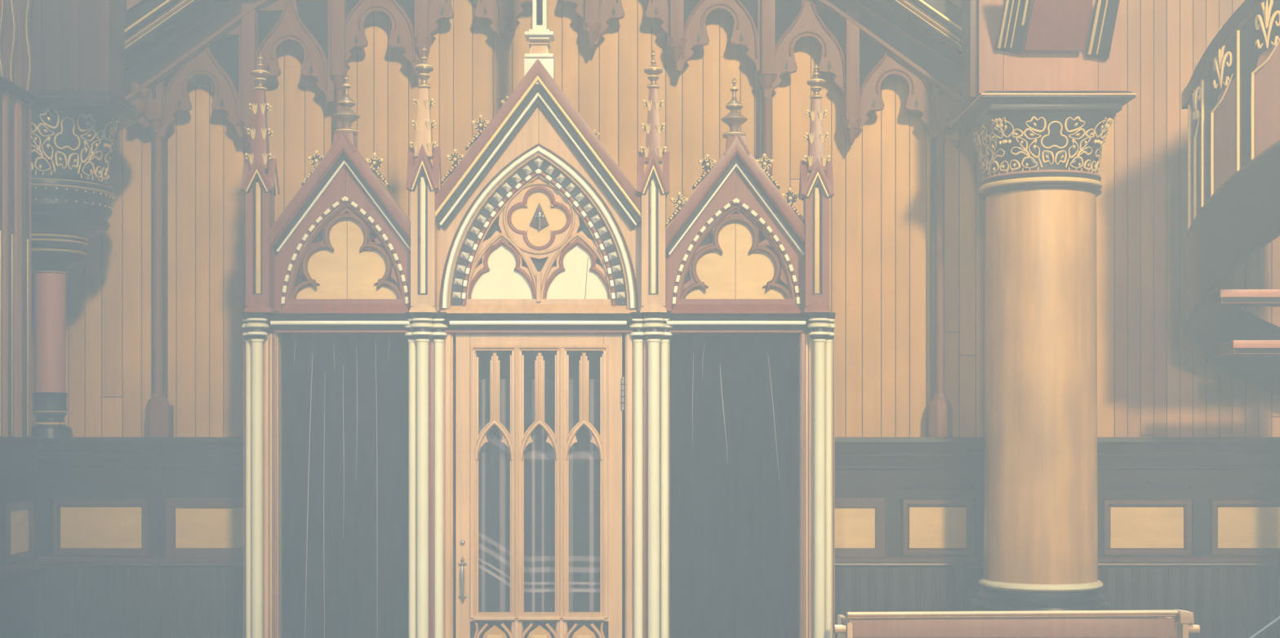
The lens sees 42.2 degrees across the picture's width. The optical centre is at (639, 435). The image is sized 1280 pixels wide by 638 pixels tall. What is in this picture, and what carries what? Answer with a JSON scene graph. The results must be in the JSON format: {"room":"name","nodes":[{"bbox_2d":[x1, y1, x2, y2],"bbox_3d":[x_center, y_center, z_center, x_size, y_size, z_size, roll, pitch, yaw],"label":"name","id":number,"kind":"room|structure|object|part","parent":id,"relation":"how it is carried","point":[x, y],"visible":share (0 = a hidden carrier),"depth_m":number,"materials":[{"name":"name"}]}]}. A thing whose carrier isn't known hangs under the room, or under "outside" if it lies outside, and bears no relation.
{"room":"house of worship","nodes":[
{"label":"house of worship","id":0,"kind":"room"},
{"bbox_2d":[0,0,31,436],"bbox_3d":[-3.776,-1.600,7.010,0.960,6.400,6.020,0,0,0],"label":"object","id":1,"kind":"structure","parent":0,"point":[21,60],"depth_m":8.80,"materials":[{"name":"brown wood"}]},
{"bbox_2d":[0,0,36,436],"bbox_3d":[-3.303,-2.102,6.510,0.065,4.231,5.020,0,0,0],"label":"trim","id":2,"kind":"structure","parent":1,"relation":"attached to","point":[25,95],"depth_m":8.70,"materials":[{"name":"brown wood"}]},
{"bbox_2d":[0,436,40,637],"bbox_3d":[-3.291,0.804,6.505,0.070,1.592,5.010,0,0,0],"label":"wainscot","id":3,"kind":"structure","parent":1,"relation":"attached to","point":[19,562],"depth_m":8.73,"materials":[{"name":"brown wood"}]},
{"bbox_3d":[-3.269,0.503,8.740,0.017,0.306,0.360,0,0,0],"label":"panel frame","id":4,"kind":"part","parent":3,"relation":"part of","materials":[{"name":"brown wood"}]},
{"bbox_3d":[-3.274,0.503,8.735,0.008,0.228,0.270,0,0,0],"label":"inset panel","id":5,"kind":"part","parent":3,"relation":"part of","materials":[{"name":"brown wood"}]},
{"bbox_2d":[30,90,137,437],"bbox_3d":[-3.310,-0.929,9.400,0.893,1.887,0.828,0,0,0],"label":"column","id":6,"kind":"structure","parent":1,"relation":"attached to","point":[73,132],"depth_m":9.24,"materials":[{"name":"brown wood"}]},
{"bbox_3d":[-3.188,-1.534,9.191,0.521,0.222,0.080,0,0,-36],"label":"stem","id":7,"kind":"part","parent":6,"relation":"part of","materials":[{"name":"gold metal"}]},
{"bbox_2d":[29,0,124,99],"bbox_3d":[-3.247,-2.440,9.260,0.654,1.120,0.280,0,0,0],"label":"block","id":8,"kind":"object","parent":6,"relation":"on","point":[77,45],"visible":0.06,"depth_m":9.12,"materials":[{"name":"brown wood"}]},
{"bbox_3d":[-3.133,-1.534,9.554,0.081,0.222,0.520,0,0,-36],"label":"stem","id":9,"kind":"part","parent":6,"relation":"part of","materials":[{"name":"gold metal"}]},
{"bbox_2d":[124,0,205,56],"bbox_3d":[-2.429,-2.847,9.568,1.252,1.404,0.105,0,0,0],"label":"panel","id":10,"kind":"object","parent":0,"point":[144,19],"visible":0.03,"depth_m":9.54,"materials":[{"name":"brown wood"}]},
{"bbox_3d":[-2.429,-2.691,9.550,1.252,0.887,0.060,0,0,0],"label":"moulding","id":11,"kind":"part","parent":10,"relation":"part of","materials":[{"name":"gold metal"}]},
{"bbox_3d":[-2.429,-2.662,9.547,1.251,0.885,0.065,0,0,0],"label":"moulding","id":12,"kind":"part","parent":10,"relation":"part of","materials":[{"name":"black paint"}]},
{"bbox_3d":[-2.429,-2.641,9.555,1.249,0.882,0.050,0,0,0],"label":"moulding","id":13,"kind":"part","parent":10,"relation":"part of","materials":[{"name":"brown wood"}]},
{"bbox_3d":[-2.429,-2.626,9.553,1.244,0.876,0.055,0,0,0],"label":"moulding","id":14,"kind":"part","parent":10,"relation":"part of","materials":[{"name":"gold metal"}]},
{"bbox_2d":[31,0,1279,436],"bbox_3d":[0.600,-1.600,10.075,9.600,6.400,0.150,0,0,0],"label":"wall","id":15,"kind":"structure","parent":0,"point":[1152,382],"depth_m":10.00,"materials":[{"name":"brown wood"}]},
{"bbox_2d":[36,436,161,637],"bbox_3d":[-3.421,0.805,9.910,1.132,1.591,0.160,0,0,0],"label":"wainscot","id":16,"kind":"structure","parent":15,"relation":"attached to","point":[99,574],"depth_m":9.87,"materials":[{"name":"brown wood"}]},
{"bbox_3d":[-3.421,0.753,9.880,1.132,0.070,0.100,0,0,0],"label":"rail moulding","id":17,"kind":"part","parent":16,"relation":"part of","materials":[{"name":"brown wood"}]},
{"bbox_3d":[-3.421,0.109,9.910,1.132,0.200,0.160,0,0,0],"label":"cap moulding","id":18,"kind":"part","parent":16,"relation":"part of","materials":[{"name":"brown wood"}]},
{"bbox_3d":[-3.208,0.546,9.874,0.583,0.348,0.052,0,0,0],"label":"panel frame","id":19,"kind":"part","parent":16,"relation":"part of","materials":[{"name":"brown wood"}]},
{"bbox_3d":[-3.208,0.548,9.886,0.481,0.244,0.028,0,0,0],"label":"inset panel","id":20,"kind":"part","parent":16,"relation":"part of","materials":[{"name":"brown wood"}]},
{"bbox_2d":[159,436,243,637],"bbox_3d":[-2.590,0.805,9.910,0.517,1.591,0.160,0,0,0],"label":"wainscot","id":21,"kind":"structure","parent":15,"relation":"attached to","point":[201,559],"depth_m":9.87,"materials":[{"name":"brown wood"}]},
{"bbox_3d":[-2.590,0.753,9.880,0.517,0.070,0.100,0,0,0],"label":"rail moulding","id":22,"kind":"part","parent":21,"relation":"part of","materials":[{"name":"brown wood"}]},
{"bbox_3d":[-2.590,0.109,9.910,0.517,0.200,0.160,0,0,0],"label":"cap moulding","id":23,"kind":"part","parent":21,"relation":"part of","materials":[{"name":"brown wood"}]},
{"bbox_3d":[-2.575,0.548,9.876,0.487,0.353,0.048,0,0,0],"label":"panel frame","id":24,"kind":"part","parent":21,"relation":"part of","materials":[{"name":"brown wood"}]},
{"bbox_3d":[-2.549,0.548,9.886,0.429,0.244,0.028,0,0,0],"label":"inset panel","id":25,"kind":"part","parent":21,"relation":"part of","materials":[{"name":"brown wood"}]},
{"bbox_2d":[124,0,970,436],"bbox_3d":[-0.568,-1.520,9.891,5.152,3.058,0.187,0,0,0],"label":"arcade","id":26,"kind":"object","parent":15,"relation":"attached to","point":[863,43],"visible":0.91,"depth_m":9.86,"materials":[{"name":"brown wood"}]},
{"bbox_3d":[-2.873,-1.929,9.863,0.079,0.122,0.095,0,0,0],"label":"post","id":27,"kind":"part","parent":26,"relation":"part of","materials":[{"name":"brown wood"}]},
{"bbox_2d":[240,119,253,146],"bbox_3d":[-2.319,-1.798,9.870,0.111,0.164,0.111,0,0,0],"label":"pendant","id":28,"kind":"object","parent":26,"relation":"attached to","point":[245,124],"depth_m":9.83,"materials":[{"name":"brown wood"}]},
{"bbox_3d":[-2.319,-2.206,9.863,0.079,0.700,0.095,0,0,0],"label":"post","id":29,"kind":"part","parent":26,"relation":"part of","materials":[{"name":"brown wood"}]},
{"bbox_3d":[-1.789,-2.450,9.863,0.079,0.639,0.095,0,0,0],"label":"post","id":30,"kind":"part","parent":26,"relation":"part of","materials":[{"name":"brown wood"}]},
{"bbox_3d":[-1.296,-2.590,9.863,0.079,0.481,0.095,0,0,0],"label":"post","id":31,"kind":"part","parent":26,"relation":"part of","materials":[{"name":"brown wood"}]},
{"bbox_2d":[412,35,431,62],"bbox_3d":[-1.296,-2.292,9.870,0.111,0.164,0.111,0,0,0],"label":"pendant","id":32,"kind":"object","parent":26,"relation":"attached to","point":[418,42],"depth_m":9.84,"materials":[{"name":"brown wood"}]},
{"bbox_3d":[-0.791,-2.651,9.863,0.079,0.420,0.095,0,0,0],"label":"post","id":33,"kind":"part","parent":26,"relation":"part of","materials":[{"name":"brown wood"}]},
{"bbox_2d":[497,20,516,48],"bbox_3d":[-0.791,-2.383,9.870,0.111,0.164,0.111,0,0,0],"label":"pendant","id":34,"kind":"object","parent":26,"relation":"attached to","point":[506,29],"depth_m":9.84,"materials":[{"name":"brown wood"}]},
{"bbox_3d":[-0.286,-2.651,9.863,0.079,0.420,0.095,0,0,0],"label":"post","id":35,"kind":"part","parent":26,"relation":"part of","materials":[{"name":"brown wood"}]},
{"bbox_2d":[582,20,600,48],"bbox_3d":[-0.286,-2.383,9.870,0.111,0.164,0.111,0,0,0],"label":"pendant","id":36,"kind":"object","parent":26,"relation":"attached to","point":[592,28],"depth_m":9.84,"materials":[{"name":"brown wood"}]},
{"bbox_3d":[0.219,-2.590,9.863,0.079,0.481,0.095,0,0,0],"label":"post","id":37,"kind":"part","parent":26,"relation":"part of","materials":[{"name":"brown wood"}]},
{"bbox_2d":[667,35,686,63],"bbox_3d":[0.219,-2.292,9.870,0.111,0.164,0.111,0,0,0],"label":"pendant","id":38,"kind":"object","parent":26,"relation":"attached to","point":[677,44],"depth_m":9.84,"materials":[{"name":"brown wood"}]},
{"bbox_3d":[0.761,-2.453,9.863,0.079,0.633,0.095,0,0,0],"label":"post","id":39,"kind":"part","parent":26,"relation":"part of","materials":[{"name":"brown wood"}]},
{"bbox_2d":[841,116,861,144],"bbox_3d":[1.260,-1.811,9.870,0.111,0.164,0.111,0,0,0],"label":"pendant","id":40,"kind":"object","parent":26,"relation":"attached to","point":[851,125],"depth_m":9.83,"materials":[{"name":"brown wood"}]},
{"bbox_3d":[1.260,-2.197,9.863,0.079,0.657,0.095,0,0,0],"label":"post","id":41,"kind":"part","parent":26,"relation":"part of","materials":[{"name":"brown wood"}]},
{"bbox_3d":[1.789,-1.945,9.863,0.079,0.128,0.095,0,0,0],"label":"post","id":42,"kind":"part","parent":26,"relation":"part of","materials":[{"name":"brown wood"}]},
{"bbox_2d":[834,436,984,637],"bbox_3d":[1.598,0.805,9.910,0.956,1.591,0.160,0,0,0],"label":"wainscot","id":43,"kind":"structure","parent":15,"relation":"attached to","point":[909,511],"depth_m":9.87,"materials":[{"name":"brown wood"}]},
{"bbox_3d":[1.261,0.548,9.886,0.277,0.244,0.028,0,0,0],"label":"inset panel","id":44,"kind":"part","parent":43,"relation":"part of","materials":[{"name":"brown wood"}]},
{"bbox_3d":[1.287,0.548,9.876,0.335,0.353,0.048,0,0,0],"label":"panel frame","id":45,"kind":"part","parent":43,"relation":"part of","materials":[{"name":"brown wood"}]},
{"bbox_3d":[1.598,0.753,9.880,0.956,0.070,0.100,0,0,0],"label":"rail moulding","id":46,"kind":"part","parent":43,"relation":"part of","materials":[{"name":"brown wood"}]},
{"bbox_3d":[1.598,0.109,9.910,0.956,0.200,0.160,0,0,0],"label":"cap moulding","id":47,"kind":"part","parent":43,"relation":"part of","materials":[{"name":"brown wood"}]},
{"bbox_3d":[1.773,0.546,9.874,0.440,0.348,0.052,0,0,0],"label":"panel frame","id":48,"kind":"part","parent":43,"relation":"part of","materials":[{"name":"brown wood"}]},
{"bbox_3d":[1.773,0.548,9.886,0.338,0.244,0.028,0,0,0],"label":"inset panel","id":49,"kind":"part","parent":43,"relation":"part of","materials":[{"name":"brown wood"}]},
{"bbox_2d":[1097,436,1279,637],"bbox_3d":[3.460,0.805,9.910,1.540,1.591,0.160,0,0,0],"label":"wainscot","id":50,"kind":"structure","parent":15,"relation":"attached to","point":[1192,524],"depth_m":9.87,"materials":[{"name":"brown wood"}]},
{"bbox_3d":[3.017,0.548,9.886,0.435,0.244,0.028,0,0,0],"label":"inset panel","id":51,"kind":"part","parent":50,"relation":"part of","materials":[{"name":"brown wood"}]},
{"bbox_3d":[3.017,0.546,9.874,0.537,0.348,0.052,0,0,0],"label":"panel frame","id":52,"kind":"part","parent":50,"relation":"part of","materials":[{"name":"brown wood"}]},
{"bbox_3d":[3.460,0.109,9.910,1.540,0.200,0.160,0,0,0],"label":"cap moulding","id":53,"kind":"part","parent":50,"relation":"part of","materials":[{"name":"brown wood"}]},
{"bbox_3d":[3.460,0.753,9.880,1.540,0.070,0.100,0,0,0],"label":"rail moulding","id":54,"kind":"part","parent":50,"relation":"part of","materials":[{"name":"brown wood"}]},
{"bbox_3d":[3.667,0.546,9.874,0.558,0.348,0.052,0,0,0],"label":"panel frame","id":55,"kind":"part","parent":50,"relation":"part of","materials":[{"name":"brown wood"}]},
{"bbox_3d":[3.667,0.548,9.886,0.456,0.244,0.028,0,0,0],"label":"inset panel","id":56,"kind":"part","parent":50,"relation":"part of","materials":[{"name":"brown wood"}]},
{"bbox_2d":[885,0,961,53],"bbox_3d":[1.332,-2.847,9.568,1.252,1.404,0.105,0,0,0],"label":"panel","id":57,"kind":"object","parent":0,"point":[942,18],"visible":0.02,"depth_m":9.54,"materials":[{"name":"brown wood"}]},
{"bbox_3d":[1.332,-2.626,9.553,1.244,0.876,0.055,0,0,0],"label":"moulding","id":58,"kind":"part","parent":57,"relation":"part of","materials":[{"name":"gold metal"}]},
{"bbox_3d":[1.332,-2.641,9.555,1.249,0.882,0.050,0,0,0],"label":"moulding","id":59,"kind":"part","parent":57,"relation":"part of","materials":[{"name":"brown wood"}]},
{"bbox_3d":[1.332,-2.662,9.547,1.251,0.885,0.065,0,0,0],"label":"moulding","id":60,"kind":"part","parent":57,"relation":"part of","materials":[{"name":"black paint"}]},
{"bbox_3d":[1.332,-2.691,9.550,1.252,0.887,0.060,0,0,0],"label":"moulding","id":61,"kind":"part","parent":57,"relation":"part of","materials":[{"name":"gold metal"}]},
{"bbox_3d":[0.600,1.650,4.850,9.600,0.100,10.900,0,0,0],"label":"floor","id":62,"kind":"structure","parent":0,"visible":0},
{"bbox_2d":[240,0,835,637],"bbox_3d":[-0.550,-0.797,9.426,3.226,4.794,1.088,0,0,0],"label":"confessional","id":63,"kind":"object","parent":62,"relation":"on","point":[561,303],"visible":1,"depth_m":9.01,"materials":[{"name":"brown wood"}]},
{"bbox_3d":[-1.600,-1.267,9.010,0.776,0.532,0.080,0,0,0],"label":"hollow moulding","id":64,"kind":"part","parent":63,"relation":"part of","materials":[{"name":"black paint"}]},
{"bbox_3d":[-1.600,-0.701,9.020,0.721,0.081,0.079,0,0,0],"label":"sill","id":65,"kind":"part","parent":63,"relation":"part of","materials":[{"name":"brown wood"}]},
{"bbox_3d":[-1.600,-1.244,9.015,0.739,0.500,0.070,0,0,0],"label":"pale moulding","id":66,"kind":"part","parent":63,"relation":"part of","materials":[{"name":"beige paint"}]},
{"bbox_2d":[281,333,408,637],"bbox_3d":[-1.614,0.466,9.170,0.757,2.048,0.096,0,0,0],"label":"curtain","id":67,"kind":"object","parent":63,"relation":"hanging from","point":[344,397],"visible":0.9,"depth_m":9.17,"materials":[{"name":"black fabric"}]},
{"bbox_3d":[-1.600,-0.958,9.073,0.572,0.470,0.017,0,0,0],"label":"panel","id":68,"kind":"part","parent":63,"relation":"part of","materials":[{"name":"brown wood"}]},
{"bbox_3d":[-0.961,0.783,9.008,0.040,0.261,0.041,0,0,-29],"label":"handle","id":69,"kind":"part","parent":63,"relation":"part of","materials":[{"name":"silver metal"}]},
{"bbox_3d":[-0.793,0.981,9.030,0.233,0.039,0.060,0,0,0],"label":"light sill","id":70,"kind":"part","parent":63,"relation":"part of","materials":[{"name":"brown wood"}]},
{"bbox_3d":[-0.550,-0.608,8.960,2.889,0.022,0.023,0,0,0],"label":"roll moulding","id":71,"kind":"part","parent":63,"relation":"part of","materials":[{"name":"beige paint"}]},
{"bbox_3d":[-0.550,-0.701,9.020,1.077,0.081,0.079,0,0,0],"label":"sill","id":72,"kind":"part","parent":63,"relation":"part of","materials":[{"name":"brown wood"}]},
{"bbox_3d":[-0.550,-1.498,9.010,1.073,0.726,0.080,0,0,0],"label":"pale moulding","id":73,"kind":"part","parent":63,"relation":"part of","materials":[{"name":"beige paint"}]},
{"bbox_3d":[-0.550,-1.130,8.998,1.053,0.883,0.065,0,0,0],"label":"hood moulding","id":74,"kind":"part","parent":63,"relation":"part of","materials":[{"name":"beige paint"}]},
{"bbox_3d":[-0.550,-1.517,9.002,1.124,0.793,0.095,0,0,0],"label":"hollow moulding","id":75,"kind":"part","parent":63,"relation":"part of","materials":[{"name":"black paint"}]},
{"bbox_3d":[-0.550,0.481,9.053,0.906,2.094,0.045,0,0,0],"label":"door","id":76,"kind":"part","parent":63,"relation":"part of","materials":[{"name":"brown wood"}]},
{"bbox_2d":[529,202,548,229],"bbox_3d":[-0.550,-1.197,9.045,0.104,0.150,0.038,0,0,0],"label":"crucifix","id":77,"kind":"object","parent":63,"relation":"attached to","point":[539,220],"visible":1,"depth_m":9.05,"materials":[{"name":"metal"}]},
{"bbox_3d":[-0.549,0.981,9.030,0.233,0.039,0.060,0,0,0],"label":"light sill","id":78,"kind":"part","parent":63,"relation":"part of","materials":[{"name":"brown wood"}]},
{"bbox_2d":[479,378,599,611],"bbox_3d":[-0.550,0.564,9.155,0.744,1.751,0.070,0,0,0],"label":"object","id":79,"kind":"object","parent":63,"relation":"hanging from","point":[494,454],"visible":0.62,"depth_m":9.15,"materials":[{"name":"glass"}]},
{"bbox_3d":[-0.547,-1.035,9.073,0.774,0.620,0.018,0,0,0],"label":"panel","id":80,"kind":"part","parent":63,"relation":"part of","materials":[{"name":"brown wood"}]},
{"bbox_3d":[-0.549,1.235,9.067,0.753,0.447,0.010,0,0,0],"label":"panel","id":81,"kind":"part","parent":63,"relation":"part of","materials":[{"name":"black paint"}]},
{"bbox_3d":[-0.306,0.981,9.030,0.233,0.039,0.060,0,0,0],"label":"light sill","id":82,"kind":"part","parent":63,"relation":"part of","materials":[{"name":"brown wood"}]},
{"bbox_2d":[671,333,798,637],"bbox_3d":[0.528,0.466,9.172,0.711,2.048,0.090,0,0,0],"label":"curtain","id":83,"kind":"object","parent":63,"relation":"hanging from","point":[735,397],"visible":1,"depth_m":9.17,"materials":[{"name":"black fabric"}]},
{"bbox_3d":[0.522,-1.251,9.010,0.776,0.532,0.080,0,0,0],"label":"hollow moulding","id":84,"kind":"part","parent":63,"relation":"part of","materials":[{"name":"black paint"}]},
{"bbox_3d":[0.522,-0.952,9.073,0.572,0.456,0.017,0,0,0],"label":"panel","id":85,"kind":"part","parent":63,"relation":"part of","materials":[{"name":"brown wood"}]},
{"bbox_3d":[0.522,-1.228,9.015,0.739,0.500,0.070,0,0,0],"label":"pale moulding","id":86,"kind":"part","parent":63,"relation":"part of","materials":[{"name":"beige paint"}]},
{"bbox_3d":[0.522,-0.701,9.020,0.721,0.081,0.079,0,0,0],"label":"sill","id":87,"kind":"part","parent":63,"relation":"part of","materials":[{"name":"brown wood"}]},
{"bbox_2d":[833,608,1199,637],"bbox_3d":[1.911,1.244,8.600,1.850,0.713,0.420,0,0,0],"label":"bench","id":88,"kind":"object","parent":62,"relation":"on","point":[922,623],"visible":1,"depth_m":8.45,"materials":[{"name":"brown wood"}]},
{"bbox_3d":[1.032,1.264,8.604,0.093,0.672,0.412,0,0,0],"label":"panel","id":89,"kind":"part","parent":88,"relation":"part of","materials":[{"name":"brown wood"}]},
{"bbox_3d":[1.895,0.912,8.451,1.677,0.042,0.058,0,0,0],"label":"rail","id":90,"kind":"part","parent":88,"relation":"part of","materials":[{"name":"brown wood"}]},
{"bbox_3d":[2.785,1.244,8.600,0.102,0.713,0.420,0,0,0],"label":"panel","id":91,"kind":"part","parent":88,"relation":"part of","materials":[{"name":"brown wood"}]},
{"bbox_2d":[952,90,1136,637],"bbox_3d":[2.245,-0.126,9.300,0.918,3.452,0.918,0,0,0],"label":"column","id":92,"kind":"structure","parent":62,"relation":"on","point":[1041,152],"depth_m":9.02,"materials":[{"name":"brown wood"}]},
{"bbox_3d":[1.977,-1.521,9.300,0.081,0.180,0.539,0,0,0],"label":"stem","id":93,"kind":"part","parent":92,"relation":"part of","materials":[{"name":"gold metal"}]},
{"bbox_2d":[961,0,1119,105],"bbox_3d":[2.246,-2.499,9.325,0.821,1.235,0.290,0,0,0],"label":"block","id":94,"kind":"object","parent":92,"relation":"on","point":[984,68],"visible":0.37,"depth_m":9.18,"materials":[{"name":"brown wood"}]},
{"bbox_2d":[995,0,1031,53],"bbox_3d":[2.039,-2.328,8.972,0.150,0.440,0.407,0,0,0],"label":"brace","id":95,"kind":"object","parent":94,"relation":"attached to","point":[1015,13],"visible":1,"depth_m":9.05,"materials":[{"name":"black paint"}]},
{"bbox_2d":[1022,0,1093,51],"bbox_3d":[2.285,-2.338,8.990,0.341,0.442,0.338,0,0,0],"label":"soffit panel","id":96,"kind":"object","parent":95,"relation":"attached to","point":[1054,25],"visible":1,"depth_m":9.04,"materials":[{"name":"brown wood"}]},
{"bbox_2d":[1084,0,1119,59],"bbox_3d":[2.523,-2.312,8.972,0.125,0.470,0.407,0,0,0],"label":"brace","id":97,"kind":"object","parent":94,"relation":"attached to","point":[1105,11],"visible":1,"depth_m":9.04,"materials":[{"name":"black paint"}]},
{"bbox_3d":[2.245,-1.521,9.033,0.540,0.180,0.082,0,0,0],"label":"stem","id":98,"kind":"part","parent":92,"relation":"part of","materials":[{"name":"gold metal"}]},
{"bbox_3d":[2.512,-1.521,9.300,0.081,0.180,0.539,0,0,0],"label":"stem","id":99,"kind":"part","parent":92,"relation":"part of","materials":[{"name":"gold metal"}]},
{"bbox_2d":[1181,0,1279,395],"bbox_3d":[3.581,-0.672,9.035,1.209,4.545,1.780,0,0,10],"label":"spiral staircase","id":100,"kind":"structure","parent":62,"relation":"on","point":[1231,98],"depth_m":8.72,"materials":[{"name":"black paint"}]},
{"bbox_3d":[3.393,-2.373,8.513,1.483,1.145,0.432,0,0,45],"label":"handrail","id":101,"kind":"part","parent":100,"relation":"part of","materials":[{"name":"black paint"}]},
{"bbox_3d":[3.415,-1.992,8.501,1.366,1.746,0.346,0,0,43],"label":"panel","id":102,"kind":"part","parent":100,"relation":"part of","materials":[{"name":"brown wood"}]},
{"bbox_2d":[1248,615,1279,637],"bbox_3d":[3.230,1.072,8.200,0.856,1.055,0.280,0,0,0],"label":"rope barrier","id":103,"kind":"object","parent":62,"relation":"on","point":[1278,617],"visible":1,"depth_m":8.20,"materials":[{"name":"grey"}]}
]}

